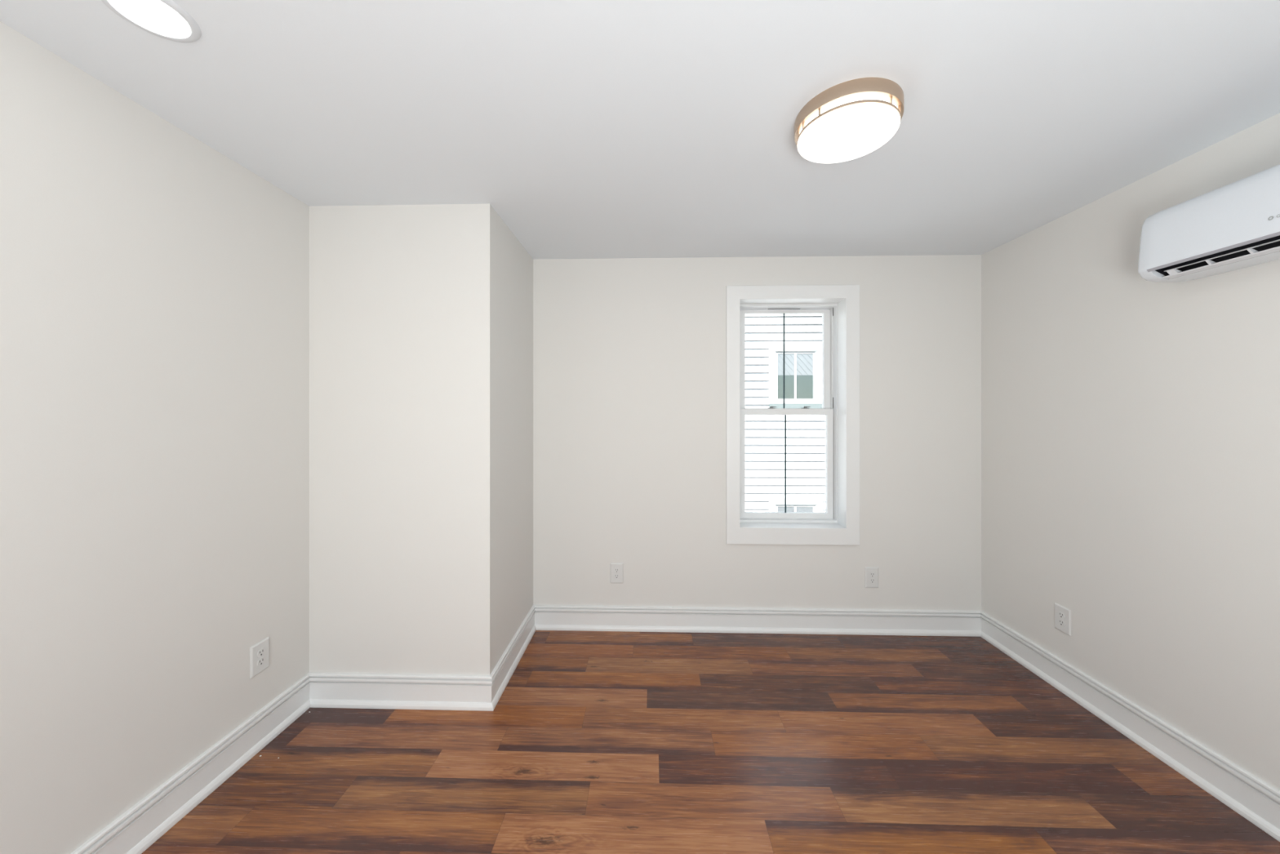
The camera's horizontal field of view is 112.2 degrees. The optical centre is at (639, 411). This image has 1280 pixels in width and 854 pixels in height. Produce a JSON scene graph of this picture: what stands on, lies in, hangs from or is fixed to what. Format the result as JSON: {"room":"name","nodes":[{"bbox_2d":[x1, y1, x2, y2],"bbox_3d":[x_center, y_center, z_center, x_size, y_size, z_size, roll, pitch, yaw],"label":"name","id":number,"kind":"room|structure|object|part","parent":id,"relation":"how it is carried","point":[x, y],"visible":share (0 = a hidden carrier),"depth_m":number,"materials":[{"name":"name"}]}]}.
{"room":"empty bedroom","nodes":[
{"label":"empty bedroom","id":0,"kind":"room"},
{"bbox_2d":[0,21,309,853],"bbox_3d":[-1.745,0.214,0.380,0.150,2.440,3.462,0,0,2],"label":"wall","id":1,"kind":"structure","parent":0,"point":[154,286],"depth_m":1.39,"materials":[{"name":"beige paint"}]},
{"bbox_2d":[71,672,310,853],"bbox_3d":[-1.657,1.357,0.377,0.026,0.155,3.462,0,0,2],"label":"baseboard","id":2,"kind":"structure","parent":1,"relation":"attached to","point":[140,826],"depth_m":1.57,"materials":[{"name":"paint"}]},
{"bbox_3d":[-1.651,1.418,0.371,0.014,0.032,3.450,0,0,2],"label":"shoe moulding","id":3,"kind":"part","parent":2,"relation":"part of","materials":[{"name":"paint"}]},
{"bbox_2d":[249,636,268,678],"bbox_3d":[-1.624,1.052,1.839,0.011,0.131,0.086,0,0,2],"label":"wall outlet","id":4,"kind":"object","parent":1,"relation":"attached to","point":[259,652],"visible":1,"depth_m":1.83,"materials":[{"name":"white plastic"}]},
{"bbox_2d":[257,657,265,666],"bbox_3d":[-1.621,1.071,1.839,0.003,0.028,0.034,0,0,2],"label":"receptacle","id":5,"kind":"object","parent":4,"relation":"attached to","point":[260,660],"depth_m":1.84,"materials":[{"name":"white plastic"}]},
{"bbox_2d":[257,648,265,657],"bbox_3d":[-1.621,1.032,1.839,0.003,0.028,0.034,0,0,2],"label":"receptacle","id":6,"kind":"object","parent":4,"relation":"attached to","point":[260,651],"depth_m":1.84,"materials":[{"name":"white plastic"}]},
{"bbox_2d":[309,203,533,675],"bbox_3d":[-1.239,0.214,2.478,1.045,2.440,0.760,0,0,2],"label":"wall","id":7,"kind":"structure","parent":0,"point":[421,316],"depth_m":2.10,"materials":[{"name":"beige paint"}]},
{"bbox_2d":[309,671,493,711],"bbox_3d":[-1.162,1.357,2.082,0.922,0.155,0.026,0,0,2],"label":"baseboard","id":8,"kind":"structure","parent":7,"relation":"attached to","point":[326,690],"depth_m":2.08,"materials":[{"name":"paint"}]},
{"bbox_3d":[-1.156,1.418,2.075,0.909,0.032,0.014,0,0,2],"label":"shoe moulding","id":9,"kind":"part","parent":8,"relation":"part of","materials":[{"name":"paint"}]},
{"bbox_2d":[489,604,536,710],"bbox_3d":[-0.704,1.357,2.449,0.026,0.155,0.786,0,0,2],"label":"baseboard","id":10,"kind":"structure","parent":7,"relation":"attached to","point":[505,667],"depth_m":2.36,"materials":[{"name":"paint"}]},
{"bbox_2d":[0,0,1279,258],"bbox_3d":[0.238,-1.066,0.730,4.195,0.120,4.672,0,0,2],"label":"ceiling","id":11,"kind":"structure","parent":0,"point":[593,129],"depth_m":1.38,"materials":[{"name":"paint"}]},
{"bbox_2d":[101,0,201,42],"bbox_3d":[-1.232,-1.002,1.081,0.182,0.007,0.182,0,0,2],"label":"recessed light","id":12,"kind":"object","parent":11,"relation":"in","point":[166,20],"visible":1,"depth_m":1.09,"materials":[{"name":"white plastic"}]},
{"bbox_2d":[794,76,903,163],"bbox_3d":[0.701,-0.967,1.460,0.333,0.079,0.333,0,0,2],"label":"ceiling light","id":13,"kind":"object","parent":11,"relation":"attached to","point":[851,119],"visible":1,"depth_m":1.38,"materials":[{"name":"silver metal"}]},
{"bbox_2d":[141,630,1279,853],"bbox_3d":[0.238,1.484,0.730,4.095,0.100,4.572,0,0,2],"label":"floor","id":14,"kind":"structure","parent":0,"point":[596,742],"depth_m":1.72,"materials":[{"name":"brown wood"}]},
{"bbox_2d":[533,254,981,610],"bbox_3d":[0.297,0.214,2.940,4.100,2.440,0.250,0,0,2],"label":"wall","id":15,"kind":"structure","parent":0,"point":[629,354],"depth_m":2.81,"materials":[{"name":"beige paint"}]},
{"bbox_2d":[610,563,623,582],"bbox_3d":[-0.152,1.062,2.822,0.086,0.131,0.011,0,0,2],"label":"wall outlet","id":16,"kind":"object","parent":15,"relation":"attached to","point":[616,569],"visible":1,"depth_m":2.82,"materials":[{"name":"white plastic"}]},
{"bbox_2d":[613,573,619,578],"bbox_3d":[-0.152,1.082,2.819,0.034,0.028,0.003,0,0,2],"label":"receptacle","id":17,"kind":"object","parent":16,"relation":"attached to","point":[615,575],"depth_m":2.82,"materials":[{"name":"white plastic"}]},
{"bbox_2d":[533,604,981,636],"bbox_3d":[0.743,1.357,2.789,2.900,0.155,0.026,0,0,2],"label":"baseboard","id":18,"kind":"structure","parent":15,"relation":"attached to","point":[965,623],"depth_m":2.79,"materials":[{"name":"paint"}]},
{"bbox_3d":[0.743,1.418,2.783,2.875,0.032,0.014,0,0,2],"label":"shoe moulding","id":19,"kind":"part","parent":18,"relation":"part of","materials":[{"name":"paint"}]},
{"bbox_2d":[726,284,859,545],"bbox_3d":[0.992,0.024,2.912,0.853,1.677,0.267,0,0,2],"label":"window","id":20,"kind":"structure","parent":15,"relation":"in","point":[838,305],"depth_m":2.79,"materials":[{"name":"paint"}]},
{"bbox_2d":[782,313,784,408],"bbox_3d":[1.008,-0.352,3.010,0.010,0.663,0.004,0,0,2],"label":"grille","id":21,"kind":"object","parent":20,"relation":"attached to","point":[783,313],"depth_m":3.01,"materials":[{"name":"black metal"}]},
{"bbox_3d":[1.005,-0.348,3.013,0.637,0.715,0.036,0,0,2],"label":"sash","id":22,"kind":"part","parent":20,"relation":"part of","materials":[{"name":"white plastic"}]},
{"bbox_2d":[784,414,786,512],"bbox_3d":[1.005,0.361,2.970,0.010,0.675,0.004,0,0,2],"label":"grille","id":23,"kind":"object","parent":20,"relation":"attached to","point":[784,415],"depth_m":2.97,"materials":[{"name":"black metal"}]},
{"bbox_3d":[1.001,0.360,2.973,0.646,0.757,0.036,0,0,2],"label":"sash","id":24,"kind":"part","parent":20,"relation":"part of","materials":[{"name":"white plastic"}]},
{"bbox_3d":[0.994,0.013,2.977,0.679,1.482,0.137,0,0,2],"label":"frame","id":25,"kind":"part","parent":20,"relation":"part of","materials":[{"name":"white plastic"}]},
{"bbox_2d":[865,567,878,587],"bbox_3d":[1.498,1.073,2.776,0.086,0.131,0.011,0,0,2],"label":"wall outlet","id":26,"kind":"object","parent":15,"relation":"attached to","point":[871,573],"visible":1,"depth_m":2.77,"materials":[{"name":"white plastic"}]},
{"bbox_2d":[869,578,875,582],"bbox_3d":[1.498,1.093,2.772,0.034,0.028,0.003,0,0,2],"label":"receptacle","id":27,"kind":"object","parent":26,"relation":"attached to","point":[871,580],"depth_m":2.77,"materials":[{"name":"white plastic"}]},
{"bbox_2d":[869,572,875,577],"bbox_3d":[1.498,1.054,2.772,0.034,0.028,0.003,0,0,2],"label":"receptacle","id":28,"kind":"object","parent":26,"relation":"attached to","point":[871,574],"depth_m":2.77,"materials":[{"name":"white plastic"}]},
{"bbox_2d":[981,112,1279,791],"bbox_3d":[2.209,0.214,0.650,0.150,2.440,4.222,0,0,2],"label":"wall","id":29,"kind":"structure","parent":0,"point":[1131,423],"depth_m":1.87,"materials":[{"name":"beige paint"}]},
{"bbox_2d":[1054,602,1071,635],"bbox_3d":[2.172,1.069,2.212,0.011,0.131,0.086,0,0,2],"label":"wall outlet","id":30,"kind":"object","parent":29,"relation":"attached to","point":[1062,614],"visible":1,"depth_m":2.21,"materials":[{"name":"white plastic"}]},
{"bbox_2d":[1057,619,1064,626],"bbox_3d":[2.169,1.089,2.212,0.003,0.028,0.034,0,0,2],"label":"receptacle","id":31,"kind":"object","parent":30,"relation":"attached to","point":[1060,622],"depth_m":2.21,"materials":[{"name":"white plastic"}]},
{"bbox_2d":[1057,611,1064,618],"bbox_3d":[2.169,1.050,2.212,0.003,0.028,0.034,0,0,2],"label":"receptacle","id":32,"kind":"object","parent":30,"relation":"attached to","point":[1060,614],"depth_m":2.21,"materials":[{"name":"white plastic"}]},
{"bbox_2d":[980,610,1279,841],"bbox_3d":[2.121,1.357,0.652,0.026,0.155,4.222,0,0,2],"label":"baseboard","id":33,"kind":"structure","parent":29,"relation":"attached to","point":[1253,798],"depth_m":1.80,"materials":[{"name":"paint"}]},
{"bbox_2d":[1137,164,1279,281],"bbox_3d":[2.049,-0.645,1.264,0.205,0.278,0.882,0,0,2],"label":"air conditioner","id":34,"kind":"object","parent":29,"relation":"attached to","point":[1235,225],"visible":1,"depth_m":1.48,"materials":[{"name":"white plastic"}]},
{"label":"outside","id":35,"kind":"structure","parent":0,"visible":0},
{"bbox_3d":[2.965,4.484,16.635,45.000,0.100,26.578,0,0,2],"label":"ground","id":36,"kind":"structure","parent":35,"visible":0},
{"bbox_2d":[745,314,825,511],"bbox_3d":[2.320,-0.866,11.440,12.600,10.600,7.700,0,0,2],"label":"neighbouring house","id":37,"kind":"structure","parent":36,"relation":"on","point":[764,433],"depth_m":7.91,"materials":[{"name":"white paint"}]},
{"bbox_2d":[777,506,813,511],"bbox_3d":[2.855,1.943,7.892,0.667,0.408,0.006,0,0,2],"label":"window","id":38,"kind":"structure","parent":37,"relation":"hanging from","point":[779,508],"depth_m":7.89,"materials":[{"name":"glass"}]},
{"bbox_2d":[777,353,813,375],"bbox_3d":[2.855,-0.867,7.892,0.667,0.408,0.006,0,0,2],"label":"blind","id":39,"kind":"object","parent":37,"relation":"hanging from","point":[795,364],"depth_m":7.89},
{"bbox_3d":[2.850,2.162,7.906,0.720,0.905,0.045,0,0,2],"label":"sash frame","id":40,"kind":"part","parent":37,"relation":"part of","materials":[{"name":"white paint"}]},
{"bbox_3d":[2.850,-0.648,7.906,0.720,0.905,0.045,0,0,2],"label":"sash frame","id":41,"kind":"part","parent":37,"relation":"part of","materials":[{"name":"white paint"}]}
]}

